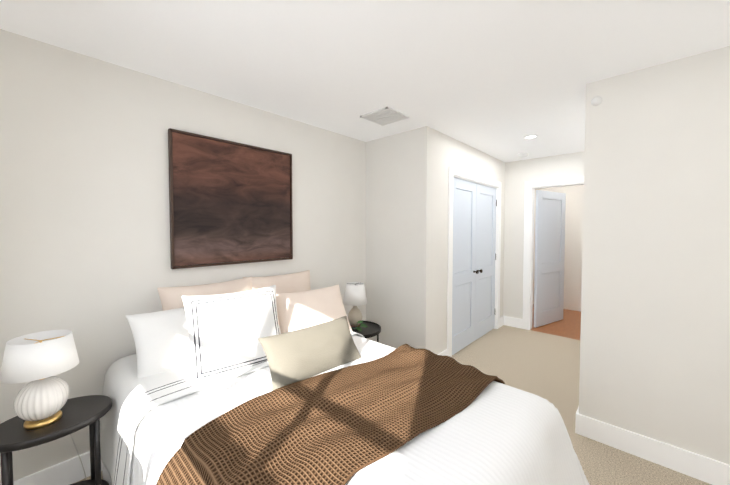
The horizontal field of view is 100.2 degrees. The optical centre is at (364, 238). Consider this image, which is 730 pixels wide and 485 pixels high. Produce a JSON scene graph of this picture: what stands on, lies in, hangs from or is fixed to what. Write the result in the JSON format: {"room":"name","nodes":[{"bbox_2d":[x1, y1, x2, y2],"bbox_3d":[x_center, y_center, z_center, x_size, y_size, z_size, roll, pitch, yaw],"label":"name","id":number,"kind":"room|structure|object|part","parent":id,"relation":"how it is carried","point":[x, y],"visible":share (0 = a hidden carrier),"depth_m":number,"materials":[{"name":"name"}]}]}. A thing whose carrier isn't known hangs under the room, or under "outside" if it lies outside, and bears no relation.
{"room":"bedroom","nodes":[
{"label":"bedroom","id":0,"kind":"room"},
{"bbox_2d":[0,29,365,484],"bbox_3d":[-1.054,0.147,2.461,0.120,2.440,3.240,2,2,43],"label":"wall","id":1,"kind":"structure","parent":0,"point":[84,218],"depth_m":1.82,"materials":[{"name":"paint"}]},
{"bbox_2d":[13,451,102,484],"bbox_3d":[-0.994,1.298,2.462,0.016,0.140,2.970,2,2,43],"label":"baseboard","id":2,"kind":"structure","parent":1,"relation":"attached to","point":[70,471],"depth_m":1.70,"materials":[{"name":"white paint"}]},
{"bbox_2d":[168,128,292,268],"bbox_3d":[-0.988,-0.276,2.400,0.038,0.940,0.950,2,2,43],"label":"framed artwork","id":3,"kind":"object","parent":1,"relation":"attached to","point":[230,202],"visible":0.9,"depth_m":2.31,"materials":[{"name":"brown wood"}]},
{"bbox_2d":[0,0,729,161],"bbox_3d":[1.734,-1.128,2.619,3.940,0.100,7.320,2,2,43],"label":"ceiling","id":4,"kind":"structure","parent":0,"point":[500,79],"depth_m":1.70,"materials":[{"name":"paint"}]},
{"bbox_2d":[360,106,409,125],"bbox_3d":[0.174,-1.074,2.689,0.310,0.012,0.310,2,2,43],"label":"ceiling vent","id":5,"kind":"object","parent":4,"relation":"in","point":[387,115],"visible":0.96,"depth_m":2.67,"materials":[{"name":"white plastic"}]},
{"bbox_2d":[524,135,537,138],"bbox_3d":[1.773,-1.092,3.266,0.130,0.012,0.130,2,2,43],"label":"recessed light","id":6,"kind":"object","parent":4,"relation":"in","point":[530,136],"visible":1,"depth_m":3.25,"materials":[{"name":"white plastic"}]},
{"bbox_2d":[75,325,710,484],"bbox_3d":[1.054,1.434,1.966,3.940,0.100,5.320,2,2,43],"label":"floor carpet","id":7,"kind":"object","parent":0,"point":[544,365],"depth_m":2.94,"materials":[{"name":"beige carpet"}]},
{"bbox_2d":[0,395,111,484],"bbox_3d":[-1.430,1.108,1.408,0.330,0.585,0.420,2,2,43],"label":"nightstand","id":8,"kind":"object","parent":7,"relation":"on","point":[80,413],"visible":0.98,"depth_m":1.37,"materials":[{"name":"black wood"}]},
{"bbox_2d":[0,330,86,479],"bbox_3d":[-1.492,0.909,1.446,0.424,0.953,0.284,2,2,43],"label":"lamp","id":9,"kind":"object","parent":8,"relation":"on","point":[39,360],"visible":0.98,"depth_m":1.31,"materials":[{"name":"fabric"},{"name":"ceramic"},{"name":"brass"}]},
{"bbox_3d":[-1.439,0.509,1.357,0.244,0.148,0.244,2,2,43],"label":"lamp shade","id":10,"kind":"part","parent":9,"relation":"part of","materials":[{"name":"white fabric"}]},
{"bbox_3d":[-1.439,0.709,1.363,0.171,0.172,0.171,2,2,43],"label":"globe","id":11,"kind":"part","parent":9,"relation":"part of","materials":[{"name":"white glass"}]},
{"bbox_3d":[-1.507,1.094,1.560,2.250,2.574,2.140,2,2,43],"label":"cord","id":12,"kind":"part","parent":9,"relation":"part of","materials":[{"name":"white plastic"}]},
{"bbox_2d":[100,270,589,484],"bbox_3d":[-0.261,0.878,1.581,2.210,1.118,1.785,2,2,43],"label":"bed","id":13,"kind":"object","parent":7,"relation":"on","point":[291,379],"visible":1,"depth_m":1.37,"materials":[{"name":"white fabric"}]},
{"bbox_2d":[126,307,189,377],"bbox_3d":[-1.066,0.589,1.850,0.164,0.400,0.600,-26,-14,35],"label":"pillow","id":14,"kind":"object","parent":13,"relation":"on","point":[161,338],"depth_m":1.68,"materials":[{"name":"white fabric"}]},
{"bbox_2d":[157,277,251,310],"bbox_3d":[-1.068,0.530,2.146,0.176,0.480,0.660,-15,-9,42],"label":"pillow","id":15,"kind":"object","parent":13,"relation":"on","point":[170,297],"depth_m":2.06,"materials":[{"name":"beige fabric"}]},
{"bbox_2d":[182,285,279,378],"bbox_3d":[-0.751,0.540,1.799,0.560,0.500,0.178,-1,-17,-39],"label":"pillow","id":16,"kind":"object","parent":13,"relation":"on","point":[225,330],"depth_m":1.70,"materials":[{"name":"white fabric"}]},
{"bbox_2d":[243,270,310,325],"bbox_3d":[-0.693,0.518,2.551,0.640,0.480,0.177,-2,-9,-44],"label":"pillow","id":17,"kind":"object","parent":13,"relation":"on","point":[299,281],"depth_m":2.52,"materials":[{"name":"beige fabric"}]},
{"bbox_2d":[276,284,352,333],"bbox_3d":[-0.370,0.569,2.231,0.600,0.450,0.165,-1,-28,-39],"label":"pillow","id":18,"kind":"object","parent":13,"relation":"on","point":[303,309],"depth_m":2.16,"materials":[{"name":"beige fabric"}]},
{"bbox_2d":[156,344,504,484],"bbox_3d":[0.089,1.070,1.262,1.022,0.755,1.785,2,2,43],"label":"throw blanket","id":19,"kind":"object","parent":13,"relation":"on","point":[405,414],"depth_m":1.16,"materials":[{"name":"brown fabric"}]},
{"bbox_2d":[102,335,589,484],"bbox_3d":[-0.221,1.013,1.595,2.162,0.562,1.707,2,2,43],"label":"duvet","id":20,"kind":"object","parent":13,"relation":"on","point":[500,434],"depth_m":1.29,"materials":[{"name":"white fabric"}]},
{"bbox_2d":[350,320,380,342],"bbox_3d":[-0.072,1.099,2.918,0.450,0.510,0.450,2,2,43],"label":"nightstand","id":21,"kind":"object","parent":7,"relation":"on","point":[372,329],"visible":0.27,"depth_m":2.88,"materials":[{"name":"black wood"}]},
{"bbox_2d":[343,282,366,326],"bbox_3d":[-0.095,0.642,2.952,0.236,0.418,0.236,2,2,43],"label":"lamp","id":22,"kind":"object","parent":21,"relation":"on","point":[355,295],"visible":0.96,"depth_m":2.89,"materials":[{"name":"white fabric"}]},
{"bbox_3d":[-0.095,0.526,2.949,0.236,0.186,0.236,2,2,43],"label":"lamp shade","id":23,"kind":"part","parent":22,"relation":"part of","materials":[{"name":"white fabric"}]},
{"bbox_2d":[351,321,367,332],"bbox_3d":[-0.066,0.798,2.708,0.172,0.122,0.211,2,2,43],"label":"plant","id":24,"kind":"object","parent":21,"relation":"on","point":[355,329],"visible":0.77,"depth_m":2.73,"materials":[{"name":"green plant"}]},
{"bbox_2d":[432,129,504,353],"bbox_3d":[1.341,0.103,3.868,0.120,2.440,2.080,2,2,43],"label":"wall","id":25,"kind":"structure","parent":0,"point":[449,151],"depth_m":3.24,"materials":[{"name":"paint"}]},
{"bbox_2d":[437,349,447,355],"bbox_3d":[0.764,1.276,3.182,0.016,0.140,0.415,2,2,43],"label":"baseboard","id":26,"kind":"structure","parent":25,"relation":"attached to","point":[444,353],"depth_m":3.26,"materials":[{"name":"white"}]},
{"bbox_2d":[452,177,478,354],"bbox_3d":[1.187,0.313,3.629,0.097,2.016,0.685,2,2,43],"label":"closet door","id":27,"kind":"structure","parent":25,"relation":"in","point":[464,263],"depth_m":3.65,"materials":[{"name":"white paint"}]},
{"bbox_2d":[447,166,501,356],"bbox_3d":[1.389,0.260,3.911,0.138,2.125,1.570,2,2,43],"label":"trim","id":28,"kind":"structure","parent":25,"relation":"attached to","point":[455,172],"depth_m":3.49,"materials":[{"name":"white"}]},
{"bbox_2d":[475,183,495,339],"bbox_3d":[1.655,0.297,4.134,0.097,2.016,0.685,2,2,43],"label":"closet door","id":29,"kind":"structure","parent":25,"relation":"in","point":[485,259],"depth_m":4.14,"materials":[{"name":"white paint"}]},
{"bbox_2d":[503,151,584,318],"bbox_3d":[2.969,0.104,3.859,2.520,2.440,0.120,2,2,43],"label":"wall","id":30,"kind":"structure","parent":0,"point":[519,174],"depth_m":4.45,"materials":[{"name":"paint"}]},
{"bbox_2d":[501,316,522,328],"bbox_3d":[2.192,1.234,4.522,0.285,0.140,0.016,2,2,43],"label":"baseboard","id":31,"kind":"structure","parent":30,"relation":"attached to","point":[505,320],"depth_m":4.53,"materials":[{"name":"white"}]},
{"bbox_2d":[534,190,565,327],"bbox_3d":[2.821,0.289,4.646,0.800,2.000,0.035,-1,2,-32],"label":"hall door","id":32,"kind":"structure","parent":30,"relation":"in","point":[549,257],"depth_m":4.61,"materials":[{"name":"white paint"}]},
{"bbox_2d":[522,176,583,329],"bbox_3d":[2.692,0.254,4.109,0.990,2.125,0.138,2,2,43],"label":"door frame","id":33,"kind":"structure","parent":30,"relation":"attached to","point":[529,200],"depth_m":4.36,"materials":[{"name":"white"}]},
{"bbox_2d":[366,46,729,464],"bbox_3d":[1.452,0.154,2.267,3.820,2.440,0.120,2,2,43],"label":"wall","id":34,"kind":"structure","parent":0,"point":[655,333],"depth_m":1.92,"materials":[{"name":"paint"}]},
{"bbox_2d":[575,406,580,434],"bbox_3d":[2.251,1.282,2.968,0.021,0.140,2.216,2,2,43],"label":"baseboard","id":35,"kind":"structure","parent":34,"relation":"attached to","point":[578,416],"depth_m":2.15,"materials":[{"name":"white paint"}]},
{"bbox_2d":[591,96,601,105],"bbox_3d":[1.549,-0.925,2.043,0.060,0.060,0.026,2,2,43],"label":"detector","id":36,"kind":"object","parent":34,"relation":"attached to","point":[596,100],"visible":0.94,"depth_m":2.04,"materials":[{"name":"white plastic"}]},
{"bbox_2d":[581,415,729,484],"bbox_3d":[2.123,1.325,1.608,1.590,0.140,0.046,2,2,43],"label":"baseboard","id":37,"kind":"structure","parent":34,"relation":"attached to","point":[666,455],"depth_m":1.87,"materials":[{"name":"white paint"}]},
{"bbox_2d":[531,304,580,339],"bbox_3d":[3.315,1.343,4.859,3.320,0.100,2.000,2,2,43],"label":"floor","id":38,"kind":"structure","parent":0,"point":[568,325],"depth_m":4.54,"materials":[{"name":"brown wood"}]},
{"bbox_2d":[533,185,583,310],"bbox_3d":[3.287,0.075,4.790,3.320,2.440,1.680,2,2,43],"label":"wall beyond the hall","id":39,"kind":"structure","parent":0,"point":[573,246],"depth_m":5.43,"materials":[{"name":"paint"}]}
]}

